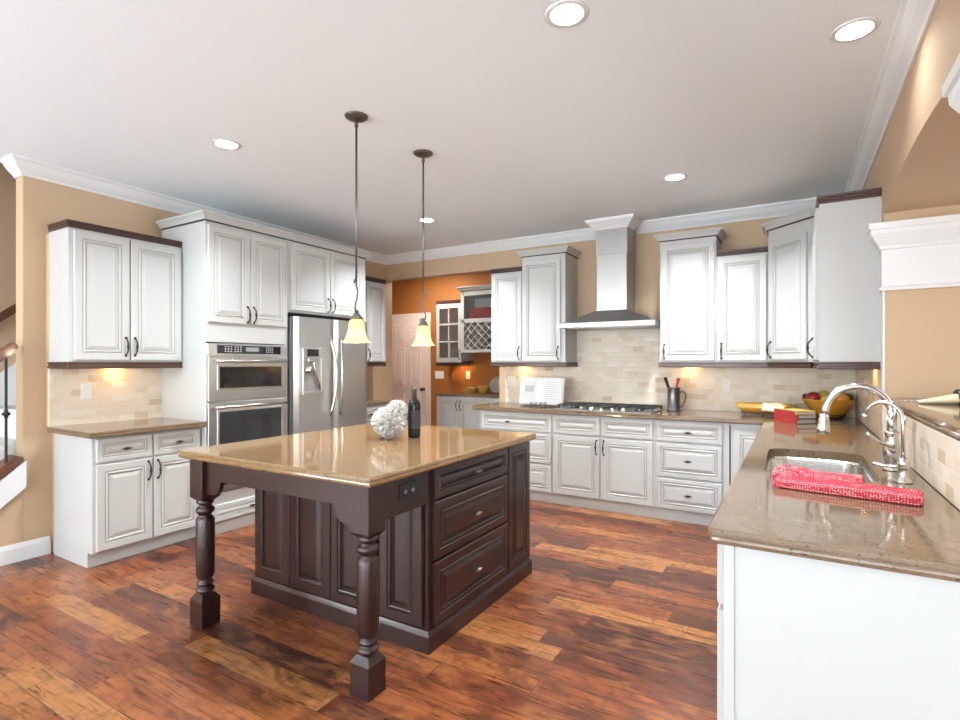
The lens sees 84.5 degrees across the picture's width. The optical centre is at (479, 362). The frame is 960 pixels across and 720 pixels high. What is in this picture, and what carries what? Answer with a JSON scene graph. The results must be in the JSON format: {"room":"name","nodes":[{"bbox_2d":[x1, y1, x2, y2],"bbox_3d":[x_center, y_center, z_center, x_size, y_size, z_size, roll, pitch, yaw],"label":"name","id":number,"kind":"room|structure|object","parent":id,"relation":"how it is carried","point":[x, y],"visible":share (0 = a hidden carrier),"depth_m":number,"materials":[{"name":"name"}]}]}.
{"room":"kitchen","nodes":[
{"label":"kitchen","id":0,"kind":"room"},
{"bbox_2d":[0,163,15,372],"bbox_3d":[-5.122,-1.275,1.722,1.235,5.280,13.120,0,0,31],"label":"wall","id":1,"kind":"structure","parent":0,"point":[7,182],"depth_m":4.52,"materials":[{"name":"beige paint"}]},
{"bbox_2d":[0,363,15,405],"bbox_3d":[-3.979,0.030,4.579,0.032,2.670,3.000,0,0,31],"label":"trim","id":2,"kind":"structure","parent":1,"relation":"attached to","point":[12,369],"depth_m":4.51,"materials":[{"name":"white paint"}]},
{"bbox_2d":[0,303,15,321],"bbox_3d":[-4.025,-0.388,4.432,0.110,1.645,1.923,0,0,31],"label":"wall handrail","id":3,"kind":"object","parent":1,"relation":"attached to","point":[11,310],"visible":0.08,"depth_m":4.44,"materials":[{"name":"brown wood"}]},
{"bbox_2d":[0,405,15,460],"bbox_3d":[-3.588,0.421,4.242,1.045,1.888,2.380,0,0,31],"label":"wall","id":4,"kind":"structure","parent":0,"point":[12,408],"depth_m":4.07,"materials":[{"name":"white paint"}]},
{"bbox_2d":[0,490,22,546],"bbox_3d":[-3.428,1.015,3.352,0.120,0.700,0.802,0,0,31],"label":"wall","id":5,"kind":"structure","parent":0,"point":[11,513],"depth_m":3.62,"materials":[{"name":"beige paint"}]},
{"bbox_2d":[0,455,23,478],"bbox_3d":[-3.407,0.986,3.328,0.175,0.698,0.807,0,0,31],"label":"trim","id":6,"kind":"structure","parent":5,"relation":"attached to","point":[13,461],"depth_m":3.58,"materials":[{"name":"brown wood"}]},
{"bbox_2d":[0,342,18,463],"bbox_3d":[-3.424,0.455,3.222,0.062,1.191,0.957,0,0,31],"label":"stair railing","id":7,"kind":"object","parent":6,"relation":"on","point":[10,348],"visible":1,"depth_m":3.58,"materials":[{"name":"brown wood"}]},
{"bbox_2d":[0,460,25,508],"bbox_3d":[-3.311,1.030,3.387,0.044,0.720,0.634,0,0,31],"label":"trim","id":8,"kind":"structure","parent":5,"relation":"attached to","point":[12,483],"depth_m":3.59,"materials":[{"name":"white paint"}]},
{"bbox_2d":[16,176,391,552],"bbox_3d":[-2.192,-0.020,5.407,0.208,2.770,3.992,0,0,30],"label":"wall","id":9,"kind":"structure","parent":0,"point":[39,203],"depth_m":3.79,"materials":[{"name":"beige paint"}]},
{"bbox_2d":[0,536,50,565],"bbox_3d":[-3.324,1.302,3.394,0.016,0.125,0.933,0,0,31],"label":"baseboard","id":10,"kind":"structure","parent":9,"relation":"attached to","point":[29,549],"depth_m":3.67,"materials":[{"name":"white paint"}]},
{"bbox_2d":[81,383,91,398],"bbox_3d":[-2.924,0.210,3.928,0.009,0.118,0.072,0,0,31],"label":"electrical outlet","id":11,"kind":"object","parent":9,"relation":"attached to","point":[86,388],"visible":1,"depth_m":3.92,"materials":[{"name":"white plastic"}]},
{"bbox_2d":[47,219,181,368],"bbox_3d":[-2.702,-0.468,3.977,0.356,1.014,0.785,0,0,31],"label":"upper cabinet","id":12,"kind":"object","parent":9,"relation":"attached to","point":[115,295],"visible":1,"depth_m":3.81,"materials":[{"name":"beige paint"}]},
{"bbox_2d":[287,233,371,322],"bbox_3d":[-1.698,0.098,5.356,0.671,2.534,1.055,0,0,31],"label":"upper cabinet","id":13,"kind":"object","parent":9,"relation":"attached to","point":[320,284],"visible":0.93,"depth_m":5.11,"materials":[{"name":"beige paint"}]},
{"bbox_2d":[365,276,385,365],"bbox_3d":[-1.456,-0.480,6.174,0.461,1.039,0.677,0,0,31],"label":"upper cabinet","id":14,"kind":"object","parent":9,"relation":"attached to","point":[374,287],"visible":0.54,"depth_m":6.20,"materials":[{"name":"beige paint"}]},
{"bbox_2d":[0,500,718,719],"bbox_3d":[-1.064,1.395,0.168,10.400,0.060,14.800,0,0,31],"label":"floor","id":15,"kind":"structure","parent":0,"point":[614,617],"depth_m":2.56,"materials":[{"name":"brown wood"}]},
{"bbox_2d":[54,427,200,567],"bbox_3d":[-2.579,0.928,3.928,0.618,0.874,0.743,0,0,31],"label":"base cabinet","id":16,"kind":"object","parent":15,"relation":"on","point":[116,497],"visible":0.98,"depth_m":3.68,"materials":[{"name":"beige paint"}]},
{"bbox_2d":[47,417,205,438],"bbox_3d":[-2.582,0.471,3.904,0.621,0.040,0.789,0,0,31],"label":"countertop","id":17,"kind":"structure","parent":16,"relation":"on","point":[138,426],"depth_m":3.75,"materials":[{"name":"brown stone"}]},
{"bbox_2d":[155,209,290,534],"bbox_3d":[-2.180,0.098,4.546,0.671,2.534,0.827,0,0,31],"label":"tall cabinet","id":18,"kind":"object","parent":15,"relation":"on","point":[234,280],"visible":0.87,"depth_m":4.26,"materials":[{"name":"beige paint"}]},
{"bbox_2d":[205,343,287,490],"bbox_3d":[-2.134,0.431,4.536,0.644,1.177,0.751,0,0,31],"label":"double oven","id":19,"kind":"object","parent":18,"relation":"in","point":[245,384],"visible":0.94,"depth_m":4.34,"materials":[{"name":"silver metal"}]},
{"bbox_2d":[287,316,366,434],"bbox_3d":[-1.683,0.461,5.323,0.792,1.768,0.959,0,0,31],"label":"refrigerator","id":20,"kind":"object","parent":15,"relation":"on","point":[327,376],"visible":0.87,"depth_m":5.03,"materials":[{"name":"grey metal"}]},
{"bbox_2d":[190,441,531,702],"bbox_3d":[-0.589,0.929,3.120,1.331,0.872,1.574,0,0,31],"label":"kitchen island","id":21,"kind":"object","parent":15,"relation":"on","point":[435,549],"visible":0.87,"depth_m":2.72,"materials":[{"name":"brown wood"}]},
{"bbox_2d":[178,423,535,487],"bbox_3d":[-0.601,0.471,3.064,1.317,0.040,1.548,0,0,31],"label":"island countertop","id":22,"kind":"structure","parent":21,"relation":"on","point":[356,455],"depth_m":2.69,"materials":[{"name":"stone"}]},
{"bbox_2d":[370,400,407,438],"bbox_3d":[-0.538,0.334,3.142,0.225,0.232,0.222,0,0,31],"label":"ornament","id":23,"kind":"object","parent":22,"relation":"on","point":[388,422],"visible":1,"depth_m":3.08,"materials":[{"name":"white ceramic"}]},
{"bbox_2d":[408,387,420,437],"bbox_3d":[-0.399,0.298,3.211,0.076,0.304,0.076,0,0,31],"label":"wine bottle","id":24,"kind":"object","parent":22,"relation":"on","point":[414,408],"visible":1,"depth_m":3.18,"materials":[{"name":"black glass"}]},
{"bbox_2d":[399,479,416,502],"bbox_3d":[-0.319,0.573,2.366,0.009,0.080,0.124,0,0,31],"label":"outlet","id":25,"kind":"object","parent":21,"relation":"attached to","point":[407,487],"depth_m":2.36,"materials":[{"name":"black plastic"}]},
{"bbox_2d":[367,404,387,423],"bbox_3d":[-1.442,0.928,6.158,0.501,0.874,0.665,0,0,31],"label":"base cabinet","id":26,"kind":"object","parent":15,"relation":"on","point":[371,410],"visible":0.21,"depth_m":6.09,"materials":[{"name":"beige paint"}]},
{"bbox_2d":[367,399,390,405],"bbox_3d":[-1.441,0.471,6.177,0.465,0.040,0.698,0,0,31],"label":"countertop","id":27,"kind":"structure","parent":26,"relation":"on","point":[369,402],"depth_m":6.19,"materials":[{"name":"brown stone"}]},
{"bbox_2d":[437,396,483,428],"bbox_3d":[-0.197,0.920,7.686,0.800,0.890,0.491,0,0,31],"label":"base cabinet","id":28,"kind":"object","parent":15,"relation":"on","point":[452,411],"visible":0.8,"depth_m":7.51,"materials":[{"name":"beige paint"}]},
{"bbox_2d":[484,397,498,403],"bbox_3d":[0.521,0.920,7.258,0.868,0.890,0.491,0,0,31],"label":"base cabinet","id":29,"kind":"object","parent":15,"relation":"on","point":[486,400],"visible":0.02,"depth_m":7.25,"materials":[{"name":"beige paint"}]},
{"bbox_2d":[435,391,498,397],"bbox_3d":[0.177,0.455,7.484,1.690,0.040,0.453,0,0,31],"label":"countertop","id":30,"kind":"structure","parent":29,"relation":"on","point":[452,393],"depth_m":7.52,"materials":[{"name":"brown stone"}]},
{"bbox_2d":[467,387,476,393],"bbox_3d":[-0.115,0.391,7.540,0.142,0.088,0.142,0,0,31],"label":"bowl","id":31,"kind":"object","parent":30,"relation":"on","point":[471,390],"visible":1,"depth_m":7.49,"materials":[{"name":"yellow ceramic"}]},
{"bbox_2d":[477,386,488,393],"bbox_3d":[0.046,0.380,7.478,0.178,0.110,0.178,0,0,31],"label":"bowl","id":32,"kind":"object","parent":30,"relation":"on","point":[482,389],"visible":1,"depth_m":7.42,"materials":[{"name":"yellow ceramic"}]},
{"bbox_2d":[489,377,498,392],"bbox_3d":[0.240,0.308,7.520,0.244,0.232,0.078,0,0,31],"label":"plate","id":33,"kind":"object","parent":30,"relation":"on","point":[494,383],"visible":0.61,"depth_m":7.54,"materials":[{"name":"white ceramic"}]},
{"bbox_2d":[481,410,553,502],"bbox_3d":[0.504,0.928,5.583,0.815,0.874,0.687,0,0,31],"label":"base cabinet","id":34,"kind":"object","parent":15,"relation":"on","point":[541,448],"visible":0.34,"depth_m":5.20,"materials":[{"name":"beige paint"}]},
{"bbox_2d":[553,414,654,517],"bbox_3d":[1.264,0.928,5.126,0.960,0.874,0.696,0,0,31],"label":"base cabinet","id":35,"kind":"object","parent":15,"relation":"on","point":[600,463],"visible":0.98,"depth_m":4.85,"materials":[{"name":"beige paint"}]},
{"bbox_2d":[655,419,723,525],"bbox_3d":[1.917,0.928,4.742,0.555,0.874,0.687,0,0,31],"label":"base cabinet","id":36,"kind":"object","parent":15,"relation":"on","point":[689,455],"visible":0.95,"depth_m":4.48,"materials":[{"name":"beige paint"}]},
{"bbox_2d":[724,423,761,494],"bbox_3d":[2.453,0.928,4.423,0.692,0.874,0.687,0,0,31],"label":"base cabinet","id":37,"kind":"object","parent":15,"relation":"on","point":[738,438],"visible":0.04,"depth_m":4.29,"materials":[{"name":"beige paint"}]},
{"bbox_2d":[717,544,959,719],"bbox_3d":[1.075,0.928,1.596,0.674,0.874,0.674,0,0,31],"label":"base cabinet","id":38,"kind":"object","parent":15,"relation":"on","point":[799,638],"visible":0.59,"depth_m":1.33,"materials":[{"name":"beige paint"}]},
{"bbox_3d":[2.181,0.928,3.447,0.665,0.874,1.255,0,0,31],"label":"base cabinet","id":39,"kind":"object","parent":15,"relation":"on","visible":0},
{"bbox_2d":[473,402,959,582],"bbox_3d":[0.697,0.471,3.626,3.379,0.040,3.834,0,0,31],"label":"countertop","id":40,"kind":"structure","parent":39,"relation":"on","point":[754,513],"depth_m":1.58,"materials":[{"name":"brown stone"}]},
{"bbox_2d":[523,402,556,406],"bbox_3d":[0.637,0.359,5.541,0.400,0.181,0.166,0,0,28],"label":"book stand","id":41,"kind":"object","parent":40,"relation":"on","point":[530,402],"visible":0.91,"depth_m":5.48,"materials":[{"name":"black metal"}]},
{"bbox_2d":[519,377,564,405],"bbox_3d":[0.640,0.297,5.546,0.490,0.287,0.105,0,0,28],"label":"cookbook","id":42,"kind":"object","parent":41,"relation":"on","point":[550,391],"visible":0.97,"depth_m":5.53,"materials":[{"name":"grey paper"}]},
{"bbox_2d":[525,385,534,398],"bbox_3d":[0.526,0.286,5.593,0.135,0.178,0.055,0,0,28],"label":"print","id":43,"kind":"object","parent":42,"relation":"attached to","point":[529,389],"depth_m":5.58,"materials":[{"name":"grey paper"}]},
{"bbox_2d":[545,382,558,396],"bbox_3d":[0.743,0.286,5.479,0.135,0.178,0.055,0,0,28],"label":"print","id":44,"kind":"object","parent":42,"relation":"attached to","point":[551,388],"depth_m":5.48,"materials":[{"name":"grey paper"}]},
{"bbox_2d":[553,401,662,413],"bbox_3d":[1.230,0.426,5.092,0.935,0.048,0.500,0,0,31],"label":"cooktop","id":45,"kind":"object","parent":40,"relation":"in","point":[575,406],"visible":1,"depth_m":5.01,"materials":[{"name":"silver metal"}]},
{"bbox_2d":[667,387,686,411],"bbox_3d":[1.826,0.340,4.941,0.124,0.222,0.162,0,0,-29],"label":"tankard","id":46,"kind":"object","parent":40,"relation":"on","point":[673,394],"visible":0.99,"depth_m":4.91,"materials":[{"name":"grey metal"}]},
{"bbox_2d":[664,377,669,386],"bbox_3d":[1.789,0.282,4.971,0.122,0.303,0.032,0,0,22],"label":"spatula","id":47,"kind":"object","parent":46,"relation":"in","point":[665,378],"visible":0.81,"depth_m":4.97,"materials":[{"name":"black plastic"}]},
{"bbox_2d":[741,411,772,415],"bbox_3d":[2.447,0.437,4.572,0.347,0.024,0.133,0,0,34],"label":"wire stand","id":48,"kind":"object","parent":40,"relation":"on","point":[741,411],"visible":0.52,"depth_m":4.56,"materials":[{"name":"black metal"}]},
{"bbox_2d":[735,402,792,412],"bbox_3d":[2.447,0.388,4.572,0.440,0.075,0.155,0,0,34],"label":"serving dish","id":49,"kind":"object","parent":48,"relation":"on","point":[744,406],"visible":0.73,"depth_m":4.56,"materials":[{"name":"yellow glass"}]},
{"bbox_2d":[762,402,786,411],"bbox_3d":[2.513,0.375,4.510,0.186,0.070,0.191,0,0,31],"label":"napkin","id":50,"kind":"object","parent":49,"relation":"on","point":[765,407],"visible":0.87,"depth_m":4.46,"materials":[{"name":"beige fabric"}]},
{"bbox_2d":[774,416,815,423],"bbox_3d":[2.393,0.432,4.021,0.166,0.036,0.235,0,0,-9],"label":"book","id":51,"kind":"object","parent":40,"relation":"on","point":[780,419],"visible":0.89,"depth_m":3.92,"materials":[{"name":"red paper"}]},
{"bbox_2d":[773,412,816,418],"bbox_3d":[2.393,0.398,4.021,0.166,0.032,0.235,0,0,-13],"label":"book","id":52,"kind":"object","parent":51,"relation":"on","point":[777,414],"visible":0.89,"depth_m":3.93,"materials":[{"name":"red paper"}]},
{"bbox_2d":[774,408,815,414],"bbox_3d":[2.393,0.368,4.021,0.166,0.026,0.235,0,0,-5],"label":"book","id":53,"kind":"object","parent":52,"relation":"on","point":[794,411],"visible":1,"depth_m":3.95,"materials":[{"name":"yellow paper"}]},
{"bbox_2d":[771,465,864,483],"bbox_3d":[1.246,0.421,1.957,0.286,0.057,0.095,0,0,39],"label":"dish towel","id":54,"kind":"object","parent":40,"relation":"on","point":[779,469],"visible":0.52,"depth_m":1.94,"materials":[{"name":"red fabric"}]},
{"bbox_2d":[765,456,874,481],"bbox_3d":[1.526,0.598,2.397,0.432,0.214,0.792,0,0,31],"label":"sink","id":55,"kind":"object","parent":40,"relation":"in","point":[823,465],"visible":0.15,"depth_m":2.69,"materials":[{"name":"silver metal"}]},
{"bbox_2d":[801,398,855,417],"bbox_3d":[2.826,0.363,4.288,0.380,0.144,0.380,0,0,31],"label":"fruit bowl","id":56,"kind":"object","parent":40,"relation":"on","point":[838,407],"visible":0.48,"depth_m":4.17,"materials":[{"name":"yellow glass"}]},
{"bbox_2d":[806,392,819,399],"bbox_3d":[2.708,0.279,4.300,0.099,0.094,0.100,0,0,-44],"label":"apple","id":57,"kind":"object","parent":56,"relation":"in","point":[812,395],"visible":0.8,"depth_m":4.26,"materials":[{"name":"red food"}]},
{"bbox_2d":[817,390,828,397],"bbox_3d":[2.823,0.275,4.354,0.099,0.100,0.106,0,0,25],"label":"pear","id":58,"kind":"object","parent":56,"relation":"in","point":[823,392],"visible":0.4,"depth_m":4.32,"materials":[{"name":"green food"}]},
{"bbox_2d":[835,393,849,399],"bbox_3d":[2.867,0.288,4.188,0.105,0.101,0.104,0,0,-25],"label":"orange","id":59,"kind":"object","parent":56,"relation":"in","point":[841,396],"visible":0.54,"depth_m":4.15,"materials":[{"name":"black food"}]},
{"bbox_2d":[845,394,853,399],"bbox_3d":[2.930,0.285,4.214,0.084,0.084,0.091,0,0,43],"label":"avocado","id":60,"kind":"object","parent":56,"relation":"in","point":[850,396],"visible":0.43,"depth_m":4.18,"materials":[{"name":"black food"}]},
{"bbox_2d":[817,414,845,419],"bbox_3d":[2.826,0.431,4.288,0.243,0.038,0.243,0,0,31],"label":"wire stand","id":61,"kind":"object","parent":40,"relation":"on","point":[844,416],"visible":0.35,"depth_m":4.19,"materials":[{"name":"black metal"}]},
{"bbox_2d":[772,474,923,505],"bbox_3d":[1.260,0.432,1.828,0.421,0.035,0.139,0,0,40],"label":"dish towel","id":62,"kind":"object","parent":40,"relation":"on","point":[914,497],"visible":1,"depth_m":1.78,"materials":[{"name":"red fabric"}]},
{"bbox_2d":[815,383,900,471],"bbox_3d":[1.623,0.268,2.271,0.306,0.365,0.105,0,0,31],"label":"faucet","id":63,"kind":"object","parent":40,"relation":"on","point":[891,449],"visible":0.91,"depth_m":2.23,"materials":[{"name":"silver metal"}]},
{"bbox_2d":[861,400,912,483],"bbox_3d":[1.563,0.297,2.037,0.060,0.306,0.168,0,0,-39],"label":"filter faucet","id":64,"kind":"object","parent":40,"relation":"on","point":[903,463],"visible":1,"depth_m":1.99,"materials":[{"name":"silver metal"}]},
{"bbox_2d":[0,0,900,254],"bbox_3d":[-1.064,-1.445,0.168,10.400,0.080,14.800,0,0,31],"label":"ceiling","id":65,"kind":"structure","parent":0,"point":[531,126],"depth_m":2.88,"materials":[{"name":"paint"}]},
{"bbox_2d":[211,138,241,149],"bbox_3d":[-1.628,-1.403,3.393,0.180,0.004,0.180,0,0,31],"label":"recessed light","id":66,"kind":"object","parent":65,"relation":"in","point":[227,144],"visible":1,"depth_m":3.39,"materials":[{"name":"white paint"}]},
{"bbox_2d":[343,111,370,342],"bbox_3d":[-0.704,-0.760,3.008,0.160,1.287,0.160,0,0,31],"label":"pendant light","id":67,"kind":"object","parent":65,"relation":"hanging from","point":[356,332],"visible":1,"depth_m":2.99,"materials":[{"name":"brown metal"}]},
{"bbox_2d":[411,149,434,345],"bbox_3d":[-0.379,-0.760,3.533,0.160,1.287,0.160,0,0,31],"label":"pendant light","id":68,"kind":"object","parent":65,"relation":"hanging from","point":[423,338],"visible":1,"depth_m":3.52,"materials":[{"name":"brown metal"}]},
{"bbox_2d":[418,218,435,222],"bbox_3d":[-0.521,-1.403,5.194,0.180,0.004,0.180,0,0,31],"label":"recessed light","id":69,"kind":"object","parent":65,"relation":"in","point":[426,220],"visible":0.88,"depth_m":5.20,"materials":[{"name":"white paint"}]},
{"bbox_2d":[544,0,589,27],"bbox_3d":[0.350,-1.403,2.128,0.180,0.004,0.180,0,0,31],"label":"recessed light","id":70,"kind":"object","parent":65,"relation":"in","point":[562,13],"visible":1,"depth_m":2.12,"materials":[{"name":"white paint"}]},
{"bbox_2d":[662,173,687,180],"bbox_3d":[1.473,-1.403,3.996,0.180,0.004,0.180,0,0,31],"label":"recessed light","id":71,"kind":"object","parent":65,"relation":"in","point":[675,176],"visible":1,"depth_m":3.99,"materials":[{"name":"white paint"}]},
{"bbox_2d":[829,16,880,42],"bbox_3d":[1.582,-1.403,2.232,0.180,0.004,0.180,0,0,31],"label":"recessed light","id":72,"kind":"object","parent":65,"relation":"in","point":[859,28],"visible":1,"depth_m":2.22,"materials":[{"name":"white paint"}]},
{"bbox_2d":[386,216,856,425],"bbox_3d":[0.922,-0.020,6.585,7.250,2.770,1.480,0,0,31],"label":"wall","id":73,"kind":"structure","parent":0,"point":[615,366],"depth_m":5.43,"materials":[{"name":"stone"}]},
{"bbox_2d":[392,317,425,424],"bbox_3d":[-1.184,0.318,8.499,0.748,2.086,0.103,0,0,31],"label":"door","id":74,"kind":"structure","parent":73,"relation":"in","point":[408,361],"depth_m":8.52,"materials":[{"name":"beige paint"}]},
{"bbox_2d":[392,312,430,425],"bbox_3d":[-1.160,0.285,8.532,0.890,2.160,0.021,0,0,31],"label":"trim","id":75,"kind":"structure","parent":73,"relation":"attached to","point":[428,314],"depth_m":8.32,"materials":[{"name":"beige paint"}]},
{"bbox_2d":[435,371,443,378],"bbox_3d":[-0.634,0.185,8.222,0.165,0.118,0.016,0,0,31],"label":"light switch","id":76,"kind":"object","parent":73,"relation":"attached to","point":[438,374],"visible":1,"depth_m":8.22,"materials":[{"name":"white plastic"}]},
{"bbox_2d":[436,299,473,365],"bbox_3d":[-0.336,-0.439,7.826,0.572,0.956,0.391,0,0,31],"label":"upper cabinet","id":77,"kind":"object","parent":73,"relation":"attached to","point":[448,312],"visible":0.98,"depth_m":7.82,"materials":[{"name":"beige paint"}]},
{"bbox_2d":[466,371,469,378],"bbox_3d":[-0.181,0.180,7.957,0.072,0.118,0.009,0,0,31],"label":"electrical outlet","id":78,"kind":"object","parent":73,"relation":"attached to","point":[467,372],"visible":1,"depth_m":7.95,"materials":[{"name":"white plastic"}]},
{"bbox_2d":[0,0,938,264],"bbox_3d":[-0.088,-1.353,4.031,5.165,0.105,3.962,0,0,31],"label":"crown molding","id":79,"kind":"structure","parent":73,"relation":"attached to","point":[913,18],"depth_m":4.11,"materials":[{"name":"white paint"}]},
{"bbox_2d":[456,284,490,352],"bbox_3d":[0.264,-0.617,7.452,1.172,0.934,0.421,0,0,31],"label":"wine rack cabinet","id":80,"kind":"object","parent":73,"relation":"attached to","point":[475,332],"visible":0.39,"depth_m":7.53,"materials":[{"name":"beige paint"}]},
{"bbox_2d":[467,307,490,318],"bbox_3d":[0.125,-0.706,7.502,0.659,0.150,0.200,0,0,31],"label":"storage box","id":81,"kind":"object","parent":80,"relation":"on","point":[485,312],"visible":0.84,"depth_m":7.46,"materials":[{"name":"red fabric"}]},
{"bbox_2d":[490,266,521,366],"bbox_3d":[0.353,-0.495,5.845,0.396,1.069,0.391,0,0,31],"label":"upper cabinet","id":82,"kind":"object","parent":73,"relation":"attached to","point":[506,288],"visible":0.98,"depth_m":5.71,"materials":[{"name":"beige paint"}]},
{"bbox_2d":[507,376,515,386],"bbox_3d":[0.359,0.210,6.049,0.118,0.118,0.016,0,0,31],"label":"light switch","id":83,"kind":"object","parent":73,"relation":"attached to","point":[511,380],"visible":1,"depth_m":6.05,"materials":[{"name":"white plastic"}]},
{"bbox_2d":[516,245,581,366],"bbox_3d":[0.729,-0.571,5.613,0.590,1.220,0.406,0,0,31],"label":"upper cabinet","id":84,"kind":"object","parent":73,"relation":"attached to","point":[549,278],"visible":1,"depth_m":5.47,"materials":[{"name":"beige paint"}]},
{"bbox_2d":[560,227,659,330],"bbox_3d":[1.307,-0.871,5.198,0.910,1.066,0.506,0,0,31],"label":"range hood","id":85,"kind":"object","parent":73,"relation":"attached to","point":[615,247],"visible":0.95,"depth_m":5.14,"materials":[{"name":"metal"}]},
{"bbox_2d":[653,227,726,366],"bbox_3d":[1.943,-0.570,4.890,0.582,1.218,0.406,0,0,31],"label":"upper cabinet","id":86,"kind":"object","parent":73,"relation":"attached to","point":[688,264],"visible":0.98,"depth_m":4.74,"materials":[{"name":"beige paint"}]},
{"bbox_2d":[722,379,729,391],"bbox_3d":[2.284,0.205,4.907,0.072,0.118,0.009,0,0,31],"label":"electrical outlet","id":87,"kind":"object","parent":73,"relation":"attached to","point":[725,382],"visible":1,"depth_m":4.90,"materials":[{"name":"white plastic"}]},
{"bbox_2d":[716,246,767,367],"bbox_3d":[2.323,-0.473,4.670,0.398,1.024,0.396,0,0,31],"label":"upper cabinet","id":88,"kind":"object","parent":73,"relation":"attached to","point":[742,276],"visible":0.99,"depth_m":4.53,"materials":[{"name":"beige paint"}]},
{"bbox_2d":[761,208,814,367],"bbox_3d":[2.671,-0.566,4.292,0.685,1.210,0.687,0,0,31],"label":"upper cabinet","id":89,"kind":"object","parent":73,"relation":"attached to","point":[789,236],"visible":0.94,"depth_m":4.21,"materials":[{"name":"beige paint"}]},
{"bbox_2d":[855,0,959,511],"bbox_3d":[2.428,-0.020,2.628,0.615,2.770,3.800,0,0,31],"label":"wall","id":90,"kind":"structure","parent":0,"point":[916,166],"depth_m":2.78,"materials":[{"name":"beige paint"}]},
{"bbox_2d":[806,187,881,369],"bbox_3d":[2.433,-0.499,3.586,0.376,1.076,0.872,0,0,31],"label":"upper cabinet","id":91,"kind":"object","parent":90,"relation":"attached to","point":[845,264],"visible":0.98,"depth_m":3.21,"materials":[{"name":"beige paint"}]},
{"bbox_2d":[881,291,884,391],"bbox_3d":[2.359,-0.111,3.095,0.010,0.619,0.064,0,0,31],"label":"trim","id":92,"kind":"structure","parent":90,"relation":"attached to","point":[882,292],"depth_m":3.07,"materials":[{"name":"white paint"}]},
{"bbox_2d":[866,214,959,291],"bbox_3d":[2.568,-0.611,2.929,0.683,0.382,0.136,0,0,31],"label":"trim","id":93,"kind":"structure","parent":90,"relation":"attached to","point":[919,253],"depth_m":2.97,"materials":[{"name":"white paint"}]},
{"bbox_2d":[883,398,959,439],"bbox_3d":[2.132,0.219,2.085,0.669,0.040,1.900,0,0,31],"label":"bar ledge","id":94,"kind":"object","parent":90,"relation":"attached to","point":[945,418],"visible":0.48,"depth_m":2.12,"materials":[{"name":"brown stone"}]},
{"bbox_2d":[918,389,959,404],"bbox_3d":[2.253,0.163,2.545,0.220,0.080,0.116,0,0,27],"label":"napkin","id":95,"kind":"object","parent":94,"relation":"on","point":[954,398],"visible":1,"depth_m":2.53,"materials":[{"name":"beige fabric"}]},
{"bbox_2d":[941,53,959,113],"bbox_3d":[1.532,-0.611,1.188,0.683,0.382,0.408,0,0,31],"label":"trim","id":96,"kind":"structure","parent":90,"relation":"attached to","point":[950,87],"depth_m":1.46,"materials":[{"name":"white paint"}]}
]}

